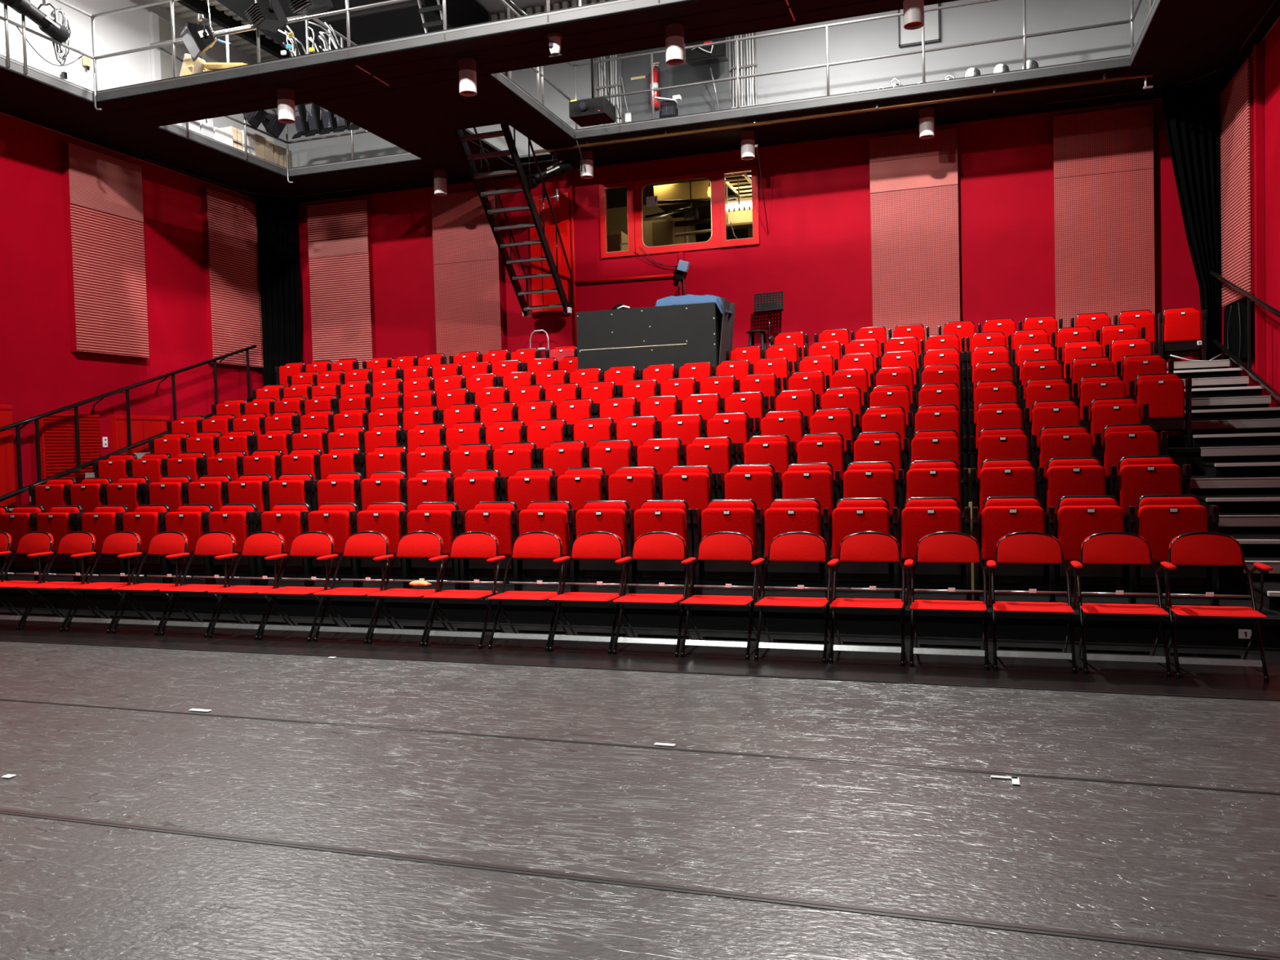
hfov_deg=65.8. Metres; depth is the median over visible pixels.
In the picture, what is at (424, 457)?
seat
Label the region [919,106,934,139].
recessed light
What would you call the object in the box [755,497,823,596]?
seat
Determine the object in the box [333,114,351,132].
floodlight
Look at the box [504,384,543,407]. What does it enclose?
seat
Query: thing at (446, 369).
seat
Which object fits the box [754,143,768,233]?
cable
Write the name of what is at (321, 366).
seat
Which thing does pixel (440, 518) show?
seat
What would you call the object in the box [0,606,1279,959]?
floor
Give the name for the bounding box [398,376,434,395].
seat
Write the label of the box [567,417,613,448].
seat
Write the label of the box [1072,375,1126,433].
seat
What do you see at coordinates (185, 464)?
seat
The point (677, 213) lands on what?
window
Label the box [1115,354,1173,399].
seat
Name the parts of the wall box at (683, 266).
lid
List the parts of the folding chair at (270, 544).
leg, seat, backrest, rail, armrest, leg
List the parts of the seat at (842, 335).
arm post, backrest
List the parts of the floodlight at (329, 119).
glass, barn door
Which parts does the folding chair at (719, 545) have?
leg, seat, backrest, rail, leg, armrest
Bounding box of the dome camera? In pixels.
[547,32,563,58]
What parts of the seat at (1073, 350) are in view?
arm post, backrest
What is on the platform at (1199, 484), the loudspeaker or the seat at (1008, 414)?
the seat at (1008, 414)
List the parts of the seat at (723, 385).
arm post, backrest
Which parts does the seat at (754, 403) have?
arm post, backrest, arm post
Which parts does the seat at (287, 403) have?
arm post, backrest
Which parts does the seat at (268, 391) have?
arm post, backrest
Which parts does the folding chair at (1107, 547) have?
leg, backrest, rail, seat, leg, armrest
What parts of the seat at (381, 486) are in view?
arm post, backrest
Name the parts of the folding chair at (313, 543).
leg, seat, backrest, rail, leg, armrest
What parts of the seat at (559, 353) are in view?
arm post, backrest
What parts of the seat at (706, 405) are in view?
arm post, backrest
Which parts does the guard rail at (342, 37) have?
post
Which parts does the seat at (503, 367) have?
arm post, backrest, arm post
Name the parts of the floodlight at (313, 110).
glass, barn door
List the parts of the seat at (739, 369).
arm post, backrest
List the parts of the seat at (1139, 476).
arm post, backrest, number plate, arm post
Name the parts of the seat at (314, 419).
arm post, backrest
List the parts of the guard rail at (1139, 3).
rail, post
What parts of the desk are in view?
panel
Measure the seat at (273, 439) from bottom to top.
0.812 m
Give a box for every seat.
[0,505,44,580]
[0,506,8,513]
[28,478,76,512]
[29,505,83,582]
[63,477,112,512]
[74,504,128,582]
[92,453,137,483]
[100,476,149,511]
[115,504,170,582]
[125,453,171,483]
[142,475,191,511]
[148,432,190,457]
[157,503,213,583]
[160,451,206,482]
[166,415,204,437]
[180,431,222,457]
[181,475,231,511]
[196,413,235,435]
[200,450,246,481]
[200,503,257,585]
[211,399,247,417]
[213,430,255,456]
[221,474,272,511]
[227,413,266,435]
[236,449,283,480]
[240,397,276,417]
[251,384,285,401]
[251,428,294,455]
[253,502,311,586]
[259,411,298,435]
[262,473,313,511]
[269,395,306,416]
[275,362,305,387]
[275,448,322,480]
[279,382,313,400]
[286,427,329,454]
[287,371,319,387]
[294,409,334,433]
[299,395,337,415]
[300,502,358,586]
[302,360,332,373]
[306,381,342,399]
[310,471,362,511]
[312,369,345,386]
[313,447,361,479]
[321,426,365,453]
[327,359,359,373]
[328,408,368,432]
[333,392,371,413]
[335,379,370,398]
[340,368,373,384]
[349,502,408,587]
[354,471,407,511]
[358,424,402,453]
[359,445,407,479]
[362,356,393,371]
[362,406,403,431]
[365,391,403,413]
[368,366,400,383]
[368,377,403,397]
[386,355,418,369]
[397,404,439,430]
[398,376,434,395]
[398,389,436,411]
[399,364,432,382]
[399,501,461,590]
[400,422,445,452]
[400,444,448,479]
[400,470,453,511]
[413,353,446,368]
[427,363,461,380]
[429,374,465,394]
[431,387,471,409]
[437,403,479,428]
[440,422,484,451]
[443,443,493,478]
[446,469,502,511]
[448,351,480,366]
[457,360,491,378]
[457,501,517,590]
[461,373,498,392]
[469,386,508,408]
[474,401,516,427]
[478,349,510,364]
[479,420,524,449]
[486,441,537,477]
[487,359,523,377]
[497,370,534,391]
[500,467,555,511]
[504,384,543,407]
[506,347,541,363]
[510,500,572,591]
[512,400,555,426]
[520,418,568,448]
[522,357,556,375]
[530,368,567,389]
[536,440,586,476]
[540,382,579,405]
[545,345,577,361]
[549,466,605,511]
[551,398,595,424]
[553,355,577,373]
[564,367,601,387]
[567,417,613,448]
[567,499,629,591]
[576,381,617,404]
[582,439,633,476]
[594,396,637,423]
[599,365,638,386]
[600,466,657,512]
[610,415,657,448]
[617,378,657,403]
[625,499,695,595]
[630,437,682,475]
[634,395,678,422]
[637,363,675,384]
[654,464,718,537]
[655,377,696,401]
[655,413,702,447]
[673,361,711,383]
[676,392,720,436]
[679,435,737,497]
[693,498,757,595]
[694,374,736,412]
[701,412,754,464]
[711,359,750,391]
[716,463,775,538]
[719,391,768,435]
[725,345,761,365]
[735,373,782,411]
[737,434,791,498]
[749,357,792,390]
[754,409,804,462]
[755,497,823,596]
[760,343,802,373]
[769,331,808,371]
[769,388,815,433]
[774,462,834,538]
[782,370,825,410]
[790,432,844,502]
[794,355,833,390]
[803,341,840,373]
[803,408,853,471]
[813,328,849,359]
[815,386,862,442]
[822,497,892,597]
[825,368,869,416]
[834,352,875,399]
[835,461,896,536]
[840,338,879,386]
[846,431,902,502]
[850,325,886,368]
[855,405,906,471]
[863,384,911,438]
[870,366,914,412]
[875,350,916,389]
[880,336,919,370]
[888,324,929,355]
[892,497,971,600]
[897,459,968,552]
[903,429,967,500]
[907,404,966,467]
[912,382,966,441]
[915,364,966,418]
[918,347,965,388]
[920,333,964,373]
[937,320,975,367]
[966,331,1006,381]
[966,345,1009,404]
[967,361,1013,400]
[968,380,1017,452]
[968,401,1022,468]
[969,427,1029,502]
[971,457,1036,537]
[972,496,1045,600]
[977,318,1016,350]
[1008,328,1048,366]
[1011,342,1055,385]
[1015,359,1062,417]
[1018,315,1062,359]
[1018,377,1070,440]
[1024,400,1080,468]
[1031,425,1093,500]
[1037,457,1106,538]
[1047,495,1124,602]
[1051,326,1093,377]
[1057,340,1103,395]
[1065,356,1115,408]
[1070,312,1111,345]
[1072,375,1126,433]
[1082,397,1149,466]
[1094,423,1168,499]
[1095,323,1145,358]
[1104,337,1158,380]
[1109,455,1191,534]
[1113,309,1155,354]
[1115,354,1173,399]
[1127,494,1219,605]
[1128,373,1191,447]
[1157,306,1206,360]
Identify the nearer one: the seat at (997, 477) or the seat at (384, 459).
the seat at (997, 477)
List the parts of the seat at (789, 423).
arm post, backrest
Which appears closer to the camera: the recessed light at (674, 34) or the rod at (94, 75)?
the recessed light at (674, 34)
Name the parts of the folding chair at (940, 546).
leg, seat, backrest, rail, leg, armrest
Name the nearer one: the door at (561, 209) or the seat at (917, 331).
the seat at (917, 331)
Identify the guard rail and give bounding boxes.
[0,0,97,91]
[92,0,659,86]
[150,14,310,62]
[155,48,288,168]
[287,122,368,159]
[312,17,357,47]
[499,0,572,106]
[572,0,1133,129]
[1130,0,1152,22]
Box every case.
[177,120,199,133]
[200,118,213,138]
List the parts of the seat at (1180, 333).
arm post, backrest, arm post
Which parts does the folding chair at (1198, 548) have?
leg, backrest, rail, seat, leg, armrest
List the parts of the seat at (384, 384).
arm post, backrest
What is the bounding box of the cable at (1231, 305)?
[1226,305,1232,368]
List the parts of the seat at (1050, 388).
arm post, backrest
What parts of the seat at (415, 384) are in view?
arm post, backrest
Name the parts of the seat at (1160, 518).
arm post, backrest, number plate, arm post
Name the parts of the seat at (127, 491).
arm post, backrest, arm post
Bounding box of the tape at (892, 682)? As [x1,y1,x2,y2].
[0,640,1279,701]
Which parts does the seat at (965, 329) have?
arm post, backrest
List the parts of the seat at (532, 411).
arm post, backrest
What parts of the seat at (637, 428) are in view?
arm post, backrest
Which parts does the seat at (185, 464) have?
arm post, backrest, arm post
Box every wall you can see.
[0,0,273,507]
[272,0,1226,372]
[1226,17,1279,407]
[1248,16,1279,57]
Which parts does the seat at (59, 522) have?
arm post, backrest, arm post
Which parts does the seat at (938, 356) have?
arm post, backrest, arm post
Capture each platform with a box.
[0,574,1279,648]
[7,546,1279,595]
[29,475,1279,510]
[84,445,1279,479]
[133,418,1279,458]
[701,509,1279,546]
[912,395,1271,430]
[960,359,1229,388]
[960,376,1248,407]
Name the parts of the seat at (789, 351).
arm post, backrest, arm post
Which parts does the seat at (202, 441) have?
arm post, backrest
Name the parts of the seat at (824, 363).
arm post, backrest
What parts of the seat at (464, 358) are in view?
arm post, backrest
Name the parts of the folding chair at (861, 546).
leg, seat, backrest, rail, leg, armrest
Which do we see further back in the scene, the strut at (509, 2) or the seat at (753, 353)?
the seat at (753, 353)
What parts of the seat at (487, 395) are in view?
arm post, backrest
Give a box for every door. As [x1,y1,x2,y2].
[148,11,206,81]
[528,192,573,314]
[622,36,730,123]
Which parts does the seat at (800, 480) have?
arm post, backrest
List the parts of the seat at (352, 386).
arm post, backrest, arm post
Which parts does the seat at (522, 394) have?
arm post, backrest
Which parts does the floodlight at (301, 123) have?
barn door, glass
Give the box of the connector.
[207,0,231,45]
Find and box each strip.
[355,64,389,85]
[785,0,795,21]
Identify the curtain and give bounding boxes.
[256,198,301,387]
[1160,86,1222,360]
[1223,297,1247,362]
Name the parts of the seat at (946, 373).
arm post, backrest, arm post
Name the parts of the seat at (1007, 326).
arm post, backrest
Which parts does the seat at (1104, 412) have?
arm post, backrest, arm post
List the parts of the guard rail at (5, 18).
post, post, rail, rail, post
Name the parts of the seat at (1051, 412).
arm post, backrest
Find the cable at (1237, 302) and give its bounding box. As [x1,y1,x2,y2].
[1237,302,1240,366]
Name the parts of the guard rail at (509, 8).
post, rail, post, post, rail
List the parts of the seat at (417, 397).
arm post, backrest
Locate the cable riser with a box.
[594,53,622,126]
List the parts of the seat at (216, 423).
arm post, backrest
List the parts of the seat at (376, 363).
arm post, backrest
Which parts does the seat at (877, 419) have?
arm post, backrest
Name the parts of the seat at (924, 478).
arm post, backrest, arm post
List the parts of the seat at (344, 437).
arm post, backrest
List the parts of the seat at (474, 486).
arm post, backrest, arm post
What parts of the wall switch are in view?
cord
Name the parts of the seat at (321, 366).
arm post, backrest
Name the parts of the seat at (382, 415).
arm post, backrest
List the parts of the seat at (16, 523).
arm post, backrest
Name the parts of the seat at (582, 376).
arm post, backrest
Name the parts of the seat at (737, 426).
arm post, backrest, arm post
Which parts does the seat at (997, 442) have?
arm post, backrest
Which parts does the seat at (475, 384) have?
arm post, backrest, arm post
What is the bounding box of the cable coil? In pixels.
[49,8,71,65]
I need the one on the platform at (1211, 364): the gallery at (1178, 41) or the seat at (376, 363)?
the seat at (376, 363)
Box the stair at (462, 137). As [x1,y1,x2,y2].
[454,71,573,316]
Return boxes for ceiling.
[147,0,284,62]
[475,0,571,15]
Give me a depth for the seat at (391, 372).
16.77 m
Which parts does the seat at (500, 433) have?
arm post, backrest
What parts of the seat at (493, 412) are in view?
arm post, backrest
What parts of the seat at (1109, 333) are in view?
arm post, backrest, arm post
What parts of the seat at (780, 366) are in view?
arm post, backrest, arm post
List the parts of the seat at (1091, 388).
arm post, backrest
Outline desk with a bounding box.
[576,302,722,375]
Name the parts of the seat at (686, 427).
arm post, backrest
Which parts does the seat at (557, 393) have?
arm post, backrest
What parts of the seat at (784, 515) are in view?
arm post, number plate, backrest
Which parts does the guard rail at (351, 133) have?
rail, post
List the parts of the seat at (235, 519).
arm post, backrest, arm post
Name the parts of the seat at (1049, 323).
arm post, backrest, arm post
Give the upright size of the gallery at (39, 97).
0.160 m
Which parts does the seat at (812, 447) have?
arm post, backrest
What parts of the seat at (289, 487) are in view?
arm post, backrest, arm post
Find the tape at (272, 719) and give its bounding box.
[0,698,1279,795]
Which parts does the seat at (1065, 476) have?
arm post, backrest, number plate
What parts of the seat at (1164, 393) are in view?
arm post, backrest, arm post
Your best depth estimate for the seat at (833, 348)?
14.46 m
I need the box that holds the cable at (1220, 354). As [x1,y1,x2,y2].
[1169,354,1222,360]
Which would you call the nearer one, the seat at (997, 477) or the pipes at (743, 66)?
the seat at (997, 477)
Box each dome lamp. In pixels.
[964,67,980,76]
[993,63,1009,73]
[1022,59,1038,69]
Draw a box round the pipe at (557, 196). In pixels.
[535,181,559,201]
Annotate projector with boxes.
[568,0,621,127]
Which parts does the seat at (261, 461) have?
arm post, backrest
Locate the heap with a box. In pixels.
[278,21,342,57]
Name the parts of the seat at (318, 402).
arm post, backrest, arm post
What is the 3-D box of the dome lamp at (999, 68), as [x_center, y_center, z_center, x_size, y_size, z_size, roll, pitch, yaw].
[5.072,-5.737,13.889,0.210,0.200,0.169,-1,2,18]
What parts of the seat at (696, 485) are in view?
arm post, backrest, arm post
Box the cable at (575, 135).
[574,134,582,172]
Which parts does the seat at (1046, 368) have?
arm post, backrest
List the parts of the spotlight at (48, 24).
shutter plate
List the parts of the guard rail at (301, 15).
post, rail, post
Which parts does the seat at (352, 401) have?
arm post, backrest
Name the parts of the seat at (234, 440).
arm post, backrest, arm post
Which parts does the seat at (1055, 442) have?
arm post, backrest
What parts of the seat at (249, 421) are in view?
arm post, backrest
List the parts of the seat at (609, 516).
arm post, backrest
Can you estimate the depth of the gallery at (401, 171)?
15.22 m
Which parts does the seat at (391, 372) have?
arm post, backrest, arm post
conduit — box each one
[574,273,675,284]
[678,251,684,296]
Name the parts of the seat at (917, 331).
arm post, backrest, arm post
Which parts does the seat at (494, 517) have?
arm post, backrest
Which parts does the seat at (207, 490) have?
arm post, backrest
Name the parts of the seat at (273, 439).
arm post, backrest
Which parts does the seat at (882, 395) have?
arm post, backrest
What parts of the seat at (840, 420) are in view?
arm post, backrest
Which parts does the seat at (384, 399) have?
arm post, backrest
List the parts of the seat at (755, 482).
arm post, backrest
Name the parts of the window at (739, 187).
pane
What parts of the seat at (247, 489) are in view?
arm post, backrest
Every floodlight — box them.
[179,13,217,62]
[242,110,266,129]
[244,0,288,32]
[261,108,286,137]
[287,0,333,15]
[291,103,310,138]
[304,102,324,137]
[319,106,337,134]
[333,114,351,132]
[347,122,359,130]
[654,94,681,118]
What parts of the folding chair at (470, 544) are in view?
leg, seat, backrest, rail, leg, armrest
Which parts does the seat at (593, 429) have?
arm post, backrest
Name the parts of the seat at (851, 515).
arm post, backrest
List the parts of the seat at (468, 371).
arm post, backrest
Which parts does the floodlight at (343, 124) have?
barn door, glass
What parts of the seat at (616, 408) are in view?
arm post, backrest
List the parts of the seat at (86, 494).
arm post, backrest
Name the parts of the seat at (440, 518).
arm post, backrest, arm post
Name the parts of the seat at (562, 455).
arm post, backrest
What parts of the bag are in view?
handle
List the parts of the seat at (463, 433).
arm post, backrest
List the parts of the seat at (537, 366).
arm post, backrest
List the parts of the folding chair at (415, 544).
leg, seat, backrest, rail, leg, armrest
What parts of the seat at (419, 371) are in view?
arm post, backrest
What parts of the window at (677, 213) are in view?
pane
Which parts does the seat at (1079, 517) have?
arm post, backrest, number plate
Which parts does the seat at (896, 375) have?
arm post, backrest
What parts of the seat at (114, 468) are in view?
arm post, backrest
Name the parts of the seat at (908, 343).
arm post, backrest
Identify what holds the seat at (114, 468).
on the platform at (1229, 522)
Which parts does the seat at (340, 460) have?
arm post, backrest, arm post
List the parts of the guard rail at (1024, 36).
post, post, post, rail, post, rail, post, post, post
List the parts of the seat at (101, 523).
arm post, backrest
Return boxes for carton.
[213,126,233,146]
[219,126,242,150]
[240,129,255,155]
[253,133,273,162]
[272,143,292,168]
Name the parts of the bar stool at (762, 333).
leg, leg, seat, leg, leg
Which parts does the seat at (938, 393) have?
arm post, backrest, arm post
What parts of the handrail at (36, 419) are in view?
post, post, post, rail, rail, post, post, post, post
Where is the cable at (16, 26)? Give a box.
[16,26,83,66]
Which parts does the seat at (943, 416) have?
arm post, backrest, arm post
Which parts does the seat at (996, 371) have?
arm post, backrest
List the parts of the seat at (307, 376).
arm post, backrest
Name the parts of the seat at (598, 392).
arm post, backrest, arm post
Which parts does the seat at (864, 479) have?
arm post, backrest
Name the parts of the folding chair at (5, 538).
frame, backrest, armrest, leg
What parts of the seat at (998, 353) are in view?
arm post, backrest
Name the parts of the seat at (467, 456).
arm post, backrest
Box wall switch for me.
[621,76,631,122]
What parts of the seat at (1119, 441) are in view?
arm post, backrest, arm post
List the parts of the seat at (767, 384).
arm post, backrest, arm post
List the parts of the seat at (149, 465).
arm post, backrest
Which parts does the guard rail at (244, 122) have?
post, post, rail, post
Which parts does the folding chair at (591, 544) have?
leg, seat, backrest, rail, leg, armrest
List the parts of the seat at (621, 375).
arm post, backrest, arm post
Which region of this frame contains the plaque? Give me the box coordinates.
[1238,629,1251,638]
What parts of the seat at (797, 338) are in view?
arm post, backrest, arm post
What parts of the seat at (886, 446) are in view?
arm post, backrest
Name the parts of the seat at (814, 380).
arm post, backrest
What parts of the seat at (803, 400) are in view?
arm post, backrest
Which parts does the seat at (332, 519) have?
arm post, backrest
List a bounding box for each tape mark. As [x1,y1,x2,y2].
[0,773,16,777]
[188,708,211,711]
[653,742,675,746]
[991,775,1019,785]
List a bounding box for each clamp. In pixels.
[889,77,902,87]
[944,74,955,79]
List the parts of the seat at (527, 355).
arm post, backrest, arm post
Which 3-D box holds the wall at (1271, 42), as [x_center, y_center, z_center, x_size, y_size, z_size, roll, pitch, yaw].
[5.770,-2.042,5.822,0.120,6.350,18.000,-1,2,18]
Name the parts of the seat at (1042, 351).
arm post, backrest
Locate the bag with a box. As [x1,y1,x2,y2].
[612,303,630,309]
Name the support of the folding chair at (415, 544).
on the floor
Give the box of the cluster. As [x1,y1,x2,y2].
[60,6,67,79]
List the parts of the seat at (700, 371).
arm post, backrest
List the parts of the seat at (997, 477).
arm post, backrest, number plate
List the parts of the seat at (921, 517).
arm post, number plate, backrest, arm post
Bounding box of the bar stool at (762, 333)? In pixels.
[746,329,768,358]
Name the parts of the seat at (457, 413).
arm post, backrest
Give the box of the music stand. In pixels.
[753,291,783,346]
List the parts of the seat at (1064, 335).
arm post, backrest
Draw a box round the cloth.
[719,297,734,364]
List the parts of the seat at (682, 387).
arm post, backrest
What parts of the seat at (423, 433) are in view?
arm post, backrest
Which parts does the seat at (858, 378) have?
arm post, backrest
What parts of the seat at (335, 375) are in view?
arm post, backrest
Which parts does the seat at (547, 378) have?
arm post, backrest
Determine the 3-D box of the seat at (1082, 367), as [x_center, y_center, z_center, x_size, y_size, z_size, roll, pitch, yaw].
[5.348,-1.057,11.766,0.531,0.812,0.242,-1,2,18]
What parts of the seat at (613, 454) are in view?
arm post, backrest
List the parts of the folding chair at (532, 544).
leg, seat, backrest, rail, leg, armrest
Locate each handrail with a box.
[0,344,256,502]
[1208,270,1279,401]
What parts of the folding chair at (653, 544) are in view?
leg, seat, rail, backrest, leg, armrest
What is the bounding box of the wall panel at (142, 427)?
[111,414,169,454]
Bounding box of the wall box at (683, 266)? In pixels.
[675,259,689,296]
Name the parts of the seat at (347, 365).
arm post, backrest, arm post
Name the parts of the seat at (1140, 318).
arm post, backrest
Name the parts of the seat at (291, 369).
arm post, backrest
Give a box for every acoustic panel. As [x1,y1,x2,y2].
[61,142,149,358]
[200,187,263,368]
[306,198,376,368]
[431,187,504,363]
[869,128,959,346]
[1053,104,1155,328]
[1220,56,1254,307]
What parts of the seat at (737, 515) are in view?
arm post, backrest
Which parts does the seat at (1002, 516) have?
arm post, backrest, number plate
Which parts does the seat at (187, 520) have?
arm post, backrest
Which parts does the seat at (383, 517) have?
arm post, backrest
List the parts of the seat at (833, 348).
arm post, backrest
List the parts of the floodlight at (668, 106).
glass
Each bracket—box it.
[1142,71,1153,89]
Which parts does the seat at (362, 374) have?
arm post, backrest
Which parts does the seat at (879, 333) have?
arm post, backrest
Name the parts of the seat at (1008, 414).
arm post, backrest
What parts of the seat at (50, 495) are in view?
arm post, backrest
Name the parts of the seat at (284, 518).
arm post, backrest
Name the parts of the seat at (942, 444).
arm post, backrest, arm post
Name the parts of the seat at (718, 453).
arm post, backrest, arm post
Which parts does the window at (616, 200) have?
pane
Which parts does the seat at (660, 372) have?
arm post, backrest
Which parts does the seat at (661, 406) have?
arm post, backrest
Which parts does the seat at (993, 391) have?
arm post, backrest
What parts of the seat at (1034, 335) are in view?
arm post, backrest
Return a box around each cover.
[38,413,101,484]
[654,294,732,314]
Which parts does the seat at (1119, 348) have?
arm post, backrest, arm post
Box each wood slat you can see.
[968,468,971,502]
[968,502,972,536]
[971,562,973,590]
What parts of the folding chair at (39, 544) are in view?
leg, seat, backrest, rail, armrest, leg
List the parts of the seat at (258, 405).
arm post, backrest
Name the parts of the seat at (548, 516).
arm post, backrest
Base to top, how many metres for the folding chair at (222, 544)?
0.850 m
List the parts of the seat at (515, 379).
arm post, backrest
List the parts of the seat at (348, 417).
arm post, backrest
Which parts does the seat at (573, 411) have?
arm post, backrest, arm post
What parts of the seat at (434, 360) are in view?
arm post, backrest, arm post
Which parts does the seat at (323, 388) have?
arm post, backrest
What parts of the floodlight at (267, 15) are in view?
knob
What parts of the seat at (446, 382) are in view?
arm post, backrest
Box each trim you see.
[119,0,958,126]
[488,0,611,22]
[568,170,577,345]
[1253,43,1265,395]
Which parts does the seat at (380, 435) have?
arm post, backrest, arm post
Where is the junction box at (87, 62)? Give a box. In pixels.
[82,56,92,71]
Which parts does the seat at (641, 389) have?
arm post, backrest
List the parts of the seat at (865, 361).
arm post, backrest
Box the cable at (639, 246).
[639,246,673,266]
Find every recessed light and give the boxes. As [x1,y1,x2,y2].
[277,88,295,124]
[433,169,447,195]
[458,57,476,96]
[580,151,593,178]
[665,23,684,65]
[741,129,755,159]
[902,0,924,30]
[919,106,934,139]
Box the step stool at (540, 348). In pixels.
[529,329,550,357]
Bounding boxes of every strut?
[156,47,204,71]
[504,0,528,16]
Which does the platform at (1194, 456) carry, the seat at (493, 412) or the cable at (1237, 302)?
the seat at (493, 412)
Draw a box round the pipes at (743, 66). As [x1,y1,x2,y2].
[730,32,758,108]
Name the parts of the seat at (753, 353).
arm post, backrest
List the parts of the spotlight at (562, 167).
shutter plate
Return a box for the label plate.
[631,75,645,79]
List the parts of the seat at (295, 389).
arm post, backrest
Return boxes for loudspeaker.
[685,37,728,110]
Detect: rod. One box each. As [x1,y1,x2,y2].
[93,72,102,110]
[286,153,293,182]
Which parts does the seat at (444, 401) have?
arm post, backrest, arm post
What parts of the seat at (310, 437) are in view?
arm post, backrest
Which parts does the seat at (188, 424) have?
arm post, backrest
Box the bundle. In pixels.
[179,53,247,76]
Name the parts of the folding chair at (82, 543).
leg, seat, backrest, rail, armrest, leg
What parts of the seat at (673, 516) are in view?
arm post, backrest, arm post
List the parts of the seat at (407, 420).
arm post, backrest, arm post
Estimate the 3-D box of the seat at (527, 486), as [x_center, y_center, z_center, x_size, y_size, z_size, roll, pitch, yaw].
[-1.116,0.292,10.022,0.531,0.812,0.242,-1,2,18]
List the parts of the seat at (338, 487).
arm post, backrest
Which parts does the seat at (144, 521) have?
arm post, backrest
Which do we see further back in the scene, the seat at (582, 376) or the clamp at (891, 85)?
the seat at (582, 376)
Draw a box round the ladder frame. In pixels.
[417,0,447,33]
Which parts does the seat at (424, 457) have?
arm post, backrest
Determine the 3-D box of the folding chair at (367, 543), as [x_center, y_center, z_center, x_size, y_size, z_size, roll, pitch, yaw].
[-2.291,0.856,8.027,0.551,0.850,0.493,-1,2,18]
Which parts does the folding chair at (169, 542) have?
leg, seat, backrest, rail, armrest, leg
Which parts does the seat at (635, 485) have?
arm post, backrest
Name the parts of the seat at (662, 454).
arm post, backrest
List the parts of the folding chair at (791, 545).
leg, seat, rail, backrest, leg, armrest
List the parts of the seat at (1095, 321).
arm post, backrest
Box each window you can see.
[599,180,635,258]
[633,170,721,255]
[719,166,759,248]
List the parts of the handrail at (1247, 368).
rail, rail, post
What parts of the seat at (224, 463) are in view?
arm post, backrest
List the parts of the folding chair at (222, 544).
leg, seat, backrest, rail, armrest, leg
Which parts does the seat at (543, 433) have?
arm post, backrest, arm post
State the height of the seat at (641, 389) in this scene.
0.812 m
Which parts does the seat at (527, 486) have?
arm post, backrest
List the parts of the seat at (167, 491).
arm post, backrest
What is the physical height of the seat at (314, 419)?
0.812 m
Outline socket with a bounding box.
[102,436,107,447]
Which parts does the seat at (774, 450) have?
arm post, backrest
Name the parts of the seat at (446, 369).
arm post, backrest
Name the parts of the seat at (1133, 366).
arm post, backrest, arm post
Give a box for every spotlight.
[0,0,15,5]
[8,0,69,42]
[525,151,574,189]
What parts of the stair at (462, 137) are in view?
handrail, post, handrail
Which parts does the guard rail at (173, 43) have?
rail, post, rail, post, post, post, post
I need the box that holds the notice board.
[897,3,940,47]
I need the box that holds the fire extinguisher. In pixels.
[649,62,660,109]
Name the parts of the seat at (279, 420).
arm post, backrest, arm post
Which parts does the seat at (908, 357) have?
arm post, backrest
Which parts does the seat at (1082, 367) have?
arm post, backrest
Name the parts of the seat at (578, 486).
arm post, backrest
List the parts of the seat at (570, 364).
arm post, backrest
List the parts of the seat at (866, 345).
arm post, backrest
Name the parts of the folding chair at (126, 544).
leg, seat, backrest, rail, armrest, leg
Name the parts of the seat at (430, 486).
arm post, backrest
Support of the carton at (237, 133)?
on the gallery at (39, 97)
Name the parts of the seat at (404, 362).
arm post, backrest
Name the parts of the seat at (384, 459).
arm post, backrest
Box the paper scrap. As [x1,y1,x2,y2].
[408,580,431,585]
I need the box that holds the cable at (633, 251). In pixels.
[633,251,675,266]
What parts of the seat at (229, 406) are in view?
arm post, backrest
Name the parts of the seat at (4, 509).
backrest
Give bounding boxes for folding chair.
[0,530,59,629]
[0,531,17,615]
[17,530,102,631]
[63,530,147,632]
[111,530,194,635]
[158,530,242,637]
[208,530,290,639]
[257,530,340,641]
[312,530,395,643]
[367,530,449,645]
[423,531,505,648]
[488,530,570,651]
[548,530,631,653]
[612,531,696,656]
[680,531,764,659]
[754,531,839,662]
[829,531,913,666]
[909,531,996,669]
[991,531,1083,672]
[1076,531,1176,676]
[1163,531,1273,681]
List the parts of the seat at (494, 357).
arm post, backrest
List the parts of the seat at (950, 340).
arm post, backrest, arm post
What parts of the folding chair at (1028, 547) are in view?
leg, backrest, rail, seat, leg, armrest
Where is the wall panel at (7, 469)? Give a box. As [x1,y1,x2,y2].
[0,404,17,506]
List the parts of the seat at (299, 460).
arm post, backrest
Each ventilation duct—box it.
[216,0,359,55]
[320,0,488,44]
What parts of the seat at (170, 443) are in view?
arm post, backrest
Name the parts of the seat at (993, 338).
arm post, backrest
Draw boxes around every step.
[1167,368,1243,378]
[1182,432,1279,447]
[1183,407,1279,421]
[1184,386,1263,398]
[1194,493,1279,512]
[1201,461,1279,477]
[1224,533,1279,556]
[1246,581,1279,609]
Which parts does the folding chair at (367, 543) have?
leg, seat, backrest, rail, leg, armrest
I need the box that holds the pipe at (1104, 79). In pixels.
[533,72,1152,153]
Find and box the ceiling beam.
[175,0,292,58]
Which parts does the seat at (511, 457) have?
arm post, backrest, arm post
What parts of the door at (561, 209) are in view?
sill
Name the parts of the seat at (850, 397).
arm post, backrest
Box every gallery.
[0,53,338,203]
[95,0,952,127]
[288,54,1130,197]
[311,72,574,159]
[1114,0,1279,103]

